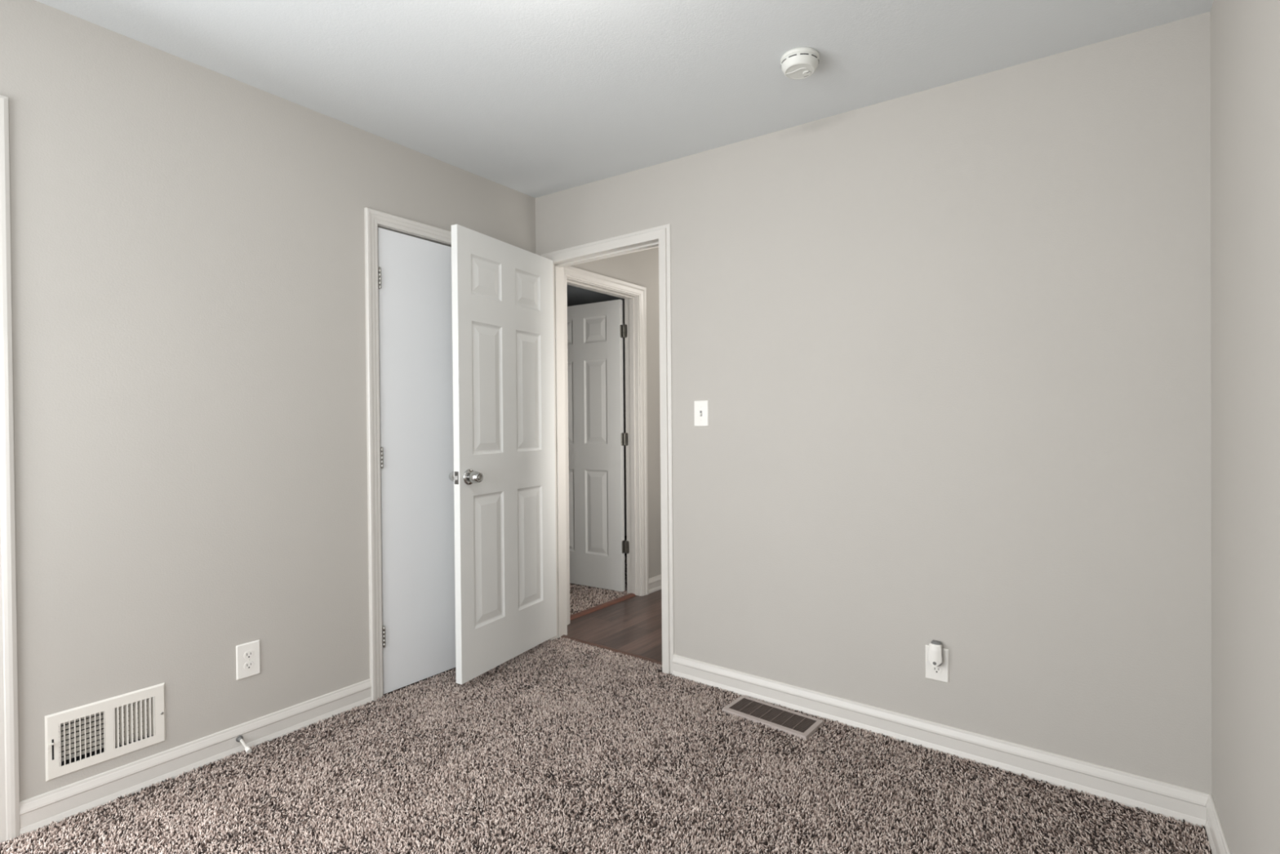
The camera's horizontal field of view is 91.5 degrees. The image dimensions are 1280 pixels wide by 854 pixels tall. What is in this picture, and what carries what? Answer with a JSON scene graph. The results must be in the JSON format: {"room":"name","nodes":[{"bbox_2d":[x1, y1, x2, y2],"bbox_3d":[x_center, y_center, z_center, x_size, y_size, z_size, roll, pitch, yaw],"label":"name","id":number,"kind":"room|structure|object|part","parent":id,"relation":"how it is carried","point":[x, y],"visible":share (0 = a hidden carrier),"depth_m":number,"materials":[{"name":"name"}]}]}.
{"room":"empty bedroom","nodes":[
{"label":"empty bedroom","id":0,"kind":"room"},
{"bbox_2d":[0,0,661,801],"bbox_3d":[-0.840,-0.076,3.234,0.145,2.540,6.200,0,1,37],"label":"wall","id":1,"kind":"structure","parent":0,"point":[188,238],"depth_m":2.16,"materials":[{"name":"beige paint"}]},
{"bbox_2d":[0,95,19,843],"bbox_3d":[-2.079,0.127,1.453,0.019,2.142,0.884,0,1,37],"label":"trim","id":2,"kind":"structure","parent":1,"relation":"attached to","point":[9,735],"depth_m":1.79,"materials":[{"name":"white wood"}]},
{"bbox_2d":[44,682,165,781],"bbox_3d":[-1.722,0.960,2.007,0.118,0.197,0.297,0,1,37],"label":"air vent","id":3,"kind":"object","parent":1,"relation":"in","point":[114,726],"visible":0.98,"depth_m":1.98,"materials":[{"name":"white metal"}]},
{"bbox_3d":[-1.763,0.951,1.865,0.012,0.010,0.014,0,1,37],"label":"lever","id":4,"kind":"part","parent":3,"relation":"part of","materials":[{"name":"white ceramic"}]},
{"bbox_2d":[19,678,372,836],"bbox_3d":[-1.480,1.137,2.245,0.017,0.100,1.080,0,1,37],"label":"baseboard","id":5,"kind":"structure","parent":1,"relation":"attached to","point":[39,811],"depth_m":2.12,"materials":[{"name":"white wood"}]},
{"bbox_2d":[235,735,251,753],"bbox_3d":[-1.428,1.145,2.248,0.077,0.046,0.025,0,1,37],"label":"door stop","id":6,"kind":"object","parent":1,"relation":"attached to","point":[239,739],"visible":1,"depth_m":2.25,"materials":[{"name":"grey plastic"}]},
{"bbox_3d":[-1.430,1.144,2.252,0.049,0.026,0.010,0,1,34],"label":"rod","id":7,"kind":"part","parent":6,"relation":"part of","materials":[{"name":"white metal"}]},
{"bbox_2d":[235,639,260,679],"bbox_3d":[-1.444,0.859,2.302,0.007,0.127,0.080,0,1,37],"label":"wall outlet","id":8,"kind":"object","parent":1,"relation":"attached to","point":[248,654],"visible":1,"depth_m":2.30,"materials":[{"name":"white plastic"}]},
{"bbox_2d":[244,661,253,669],"bbox_3d":[-1.442,0.879,2.300,0.002,0.027,0.033,0,1,37],"label":"socket","id":9,"kind":"object","parent":8,"relation":"attached to","point":[247,664],"depth_m":2.30,"materials":[{"name":"white plastic"}]},
{"bbox_2d":[244,650,253,658],"bbox_3d":[-1.443,0.840,2.300,0.002,0.027,0.033,0,1,37],"label":"socket","id":10,"kind":"object","parent":8,"relation":"attached to","point":[247,654],"depth_m":2.30,"materials":[{"name":"white plastic"}]},
{"bbox_2d":[364,207,451,702],"bbox_3d":[-0.900,0.117,3.017,0.019,2.118,0.873,0,1,37],"label":"trim","id":11,"kind":"structure","parent":1,"relation":"attached to","point":[372,218],"depth_m":2.69,"materials":[{"name":"white wood"}]},
{"bbox_2d":[377,224,451,247],"bbox_3d":[-0.953,0.141,3.057,0.113,2.072,0.772,0,1,37],"label":"trim","id":12,"kind":"structure","parent":1,"relation":"attached to","point":[379,225],"depth_m":2.88,"materials":[{"name":"white wood"}]},
{"bbox_2d":[377,227,455,693],"bbox_3d":[-0.919,0.148,3.028,0.049,2.046,0.748,0,1,37],"label":"door","id":13,"kind":"structure","parent":1,"relation":"in","point":[415,273],"depth_m":2.87,"materials":[{"name":"white paint"}]},
{"bbox_2d":[567,299,629,591],"bbox_3d":[-0.417,0.132,4.499,0.758,2.031,0.105,0,0,32],"label":"door","id":14,"kind":"structure","parent":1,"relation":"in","point":[596,331],"depth_m":4.44,"materials":[{"name":"white paint"}]},
{"bbox_3d":[-0.128,-0.665,4.337,0.002,0.089,0.035,0,1,33],"label":"hinge plate","id":15,"kind":"part","parent":14,"relation":"part of","materials":[{"name":"grey metal"}]},
{"bbox_3d":[-0.122,0.085,4.342,0.002,0.089,0.035,0,1,33],"label":"hinge plate","id":16,"kind":"part","parent":14,"relation":"part of","materials":[{"name":"grey metal"}]},
{"bbox_3d":[-0.116,0.835,4.348,0.002,0.089,0.035,0,1,33],"label":"hinge plate","id":17,"kind":"part","parent":14,"relation":"part of","materials":[{"name":"grey metal"}]},
{"bbox_3d":[-0.102,-0.665,4.326,0.035,0.089,0.002,0,1,33],"label":"hinge plate","id":18,"kind":"part","parent":14,"relation":"part of","materials":[{"name":"grey metal"}]},
{"bbox_3d":[-0.096,0.085,4.332,0.035,0.089,0.002,0,1,33],"label":"hinge plate","id":19,"kind":"part","parent":14,"relation":"part of","materials":[{"name":"grey metal"}]},
{"bbox_3d":[-0.089,0.835,4.337,0.035,0.089,0.002,0,1,33],"label":"hinge plate","id":20,"kind":"part","parent":14,"relation":"part of","materials":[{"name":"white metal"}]},
{"bbox_2d":[569,592,636,620],"bbox_3d":[-0.250,1.156,4.029,0.049,0.014,0.696,0,1,37],"label":"trim","id":21,"kind":"structure","parent":1,"relation":"attached to","point":[597,607],"depth_m":4.01,"materials":[{"name":"red wood"}]},
{"bbox_2d":[566,277,640,595],"bbox_3d":[-0.263,0.133,4.024,0.116,2.062,0.721,0,1,37],"label":"trim","id":22,"kind":"structure","parent":1,"relation":"attached to","point":[631,301],"depth_m":4.29,"materials":[{"name":"white wood"}]},
{"bbox_2d":[564,266,648,624],"bbox_3d":[-0.209,0.102,3.982,0.021,2.122,0.844,0,1,37],"label":"trim","id":23,"kind":"structure","parent":1,"relation":"attached to","point":[570,272],"depth_m":4.27,"materials":[{"name":"white wood"}]},
{"bbox_2d":[648,574,661,593],"bbox_3d":[0.117,1.107,4.414,0.017,0.100,0.217,0,1,37],"label":"baseboard","id":24,"kind":"structure","parent":1,"relation":"attached to","point":[655,583],"depth_m":4.39,"materials":[{"name":"white wood"}]},
{"bbox_2d":[567,284,624,306],"bbox_3d":[0.443,-1.347,4.629,5.670,0.120,2.900,0,1,37],"label":"ceiling","id":25,"kind":"structure","parent":0,"point":[575,295],"depth_m":6.19,"materials":[{"name":"white paint"}]},
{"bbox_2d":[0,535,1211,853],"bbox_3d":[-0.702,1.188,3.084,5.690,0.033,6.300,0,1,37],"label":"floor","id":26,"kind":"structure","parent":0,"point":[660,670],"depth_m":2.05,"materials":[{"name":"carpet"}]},
{"bbox_2d":[569,555,630,614],"bbox_3d":[-0.670,1.151,4.833,1.615,0.018,1.792,0,1,37],"label":"carpet","id":27,"kind":"object","parent":26,"relation":"on","point":[593,593],"visible":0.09,"depth_m":4.26,"materials":[{"name":"carpet"}]},
{"bbox_2d":[0,637,1211,853],"bbox_3d":[-0.447,1.176,1.276,2.844,0.019,3.500,0,1,37],"label":"carpet","id":28,"kind":"object","parent":26,"relation":"on","point":[628,662],"visible":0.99,"depth_m":2.02,"materials":[{"name":"carpet"}]},
{"bbox_2d":[721,694,824,739],"bbox_3d":[0.529,1.158,2.501,0.370,0.014,0.166,0,1,40],"label":"floor vent","id":29,"kind":"object","parent":26,"relation":"in","point":[790,722],"visible":1,"depth_m":2.48,"materials":[{"name":"beige metal"}]},
{"bbox_2d":[729,697,816,732],"bbox_3d":[0.529,1.155,2.501,0.328,0.006,0.124,0,1,40],"label":"grille","id":30,"kind":"object","parent":29,"relation":"attached to","point":[759,710],"depth_m":2.50,"materials":[{"name":"brown metal"}]},
{"bbox_2d":[35,0,1213,198],"bbox_3d":[-0.514,-1.269,1.200,3.030,0.209,3.570,0,1,37],"label":"ceiling","id":31,"kind":"structure","parent":0,"point":[535,99],"depth_m":2.08,"materials":[{"name":"white paint"}]},
{"bbox_2d":[780,47,819,79],"bbox_3d":[0.529,-1.197,2.063,0.126,0.052,0.126,-1,1,-39],"label":"smoke detector","id":32,"kind":"object","parent":31,"relation":"attached to","point":[798,63],"visible":1,"depth_m":2.03,"materials":[{"name":"white plastic"}]},
{"bbox_2d":[622,302,626,535],"bbox_3d":[0.469,-0.098,6.141,3.885,2.520,0.120,0,1,37],"label":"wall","id":33,"kind":"structure","parent":0,"point":[624,338],"depth_m":6.54,"materials":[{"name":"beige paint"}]},
{"bbox_2d":[535,11,1211,794],"bbox_3d":[-0.445,-0.081,3.446,5.670,2.540,0.115,0,1,37],"label":"wall","id":34,"kind":"structure","parent":0,"point":[948,346],"depth_m":2.19,"materials":[{"name":"beige paint"}]},
{"bbox_2d":[448,224,556,684],"bbox_3d":[-0.644,0.119,3.061,0.170,2.025,0.728,0,0,28],"label":"door","id":35,"kind":"structure","parent":34,"relation":"in","point":[503,476],"depth_m":2.99,"materials":[{"name":"white paint"}]},
{"bbox_3d":[-0.809,0.225,2.750,0.023,0.056,0.002,0,0,28],"label":"latch plate","id":36,"kind":"part","parent":35,"relation":"part of","materials":[{"name":"silver metal"}]},
{"bbox_3d":[-0.756,0.224,2.787,0.023,0.072,0.072,0,0,28],"label":"knob","id":37,"kind":"part","parent":35,"relation":"part of","materials":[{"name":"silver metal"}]},
{"bbox_2d":[552,239,658,639],"bbox_3d":[-0.158,0.131,3.233,0.760,2.074,0.114,0,1,37],"label":"trim","id":38,"kind":"structure","parent":34,"relation":"attached to","point":[558,267],"depth_m":3.45,"materials":[{"name":"white wood"}]},
{"bbox_2d":[540,223,674,674],"bbox_3d":[-0.196,0.109,3.179,0.861,2.120,0.016,0,1,37],"label":"trim","id":39,"kind":"structure","parent":34,"relation":"attached to","point":[662,233],"depth_m":2.94,"materials":[{"name":"white wood"}]},
{"bbox_2d":[560,634,662,665],"bbox_3d":[-0.140,1.161,3.255,0.736,0.012,0.049,0,1,37],"label":"trim","id":40,"kind":"structure","parent":34,"relation":"attached to","point":[599,646],"depth_m":3.24,"materials":[{"name":"brown wood"}]},
{"bbox_2d":[693,400,708,426],"bbox_3d":[0.275,-0.061,2.822,0.076,0.118,0.015,0,1,37],"label":"light switch","id":41,"kind":"object","parent":34,"relation":"attached to","point":[700,408],"visible":1,"depth_m":2.82,"materials":[{"name":"white plastic"}]},
{"bbox_2d":[925,644,949,682],"bbox_3d":[1.067,0.852,2.243,0.078,0.121,0.007,0,1,37],"label":"wall outlet","id":42,"kind":"object","parent":34,"relation":"attached to","point":[940,673],"visible":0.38,"depth_m":2.23,"materials":[{"name":"white plastic"}]},
{"bbox_2d":[928,640,942,667],"bbox_3d":[1.054,0.811,2.226,0.046,0.087,0.035,0,1,37],"label":"night light","id":43,"kind":"object","parent":42,"relation":"attached to","point":[935,649],"visible":1,"depth_m":2.21,"materials":[{"name":"grey plastic"}]},
{"bbox_2d":[931,666,942,673],"bbox_3d":[1.066,0.871,2.241,0.033,0.027,0.002,0,1,37],"label":"socket","id":44,"kind":"object","parent":42,"relation":"attached to","point":[938,669],"depth_m":2.24,"materials":[{"name":"white plastic"}]},
{"bbox_2d":[672,653,1210,826],"bbox_3d":[0.903,1.116,2.364,1.872,0.100,0.017,0,1,37],"label":"baseboard","id":45,"kind":"structure","parent":34,"relation":"attached to","point":[1129,789],"depth_m":2.17,"materials":[{"name":"white wood"}]},
{"bbox_2d":[1210,0,1279,853],"bbox_3d":[0.669,-0.067,0.343,0.120,2.540,3.502,0,1,36],"label":"wall","id":46,"kind":"structure","parent":0,"point":[1245,34],"depth_m":1.41,"materials":[{"name":"beige paint"}]},
{"bbox_2d":[1204,794,1231,853],"bbox_3d":[0.654,1.132,0.434,0.017,0.100,3.400,0,1,36],"label":"baseboard","id":47,"kind":"structure","parent":46,"relation":"attached to","point":[1215,833],"depth_m":1.70,"materials":[{"name":"white wood"}]}
]}

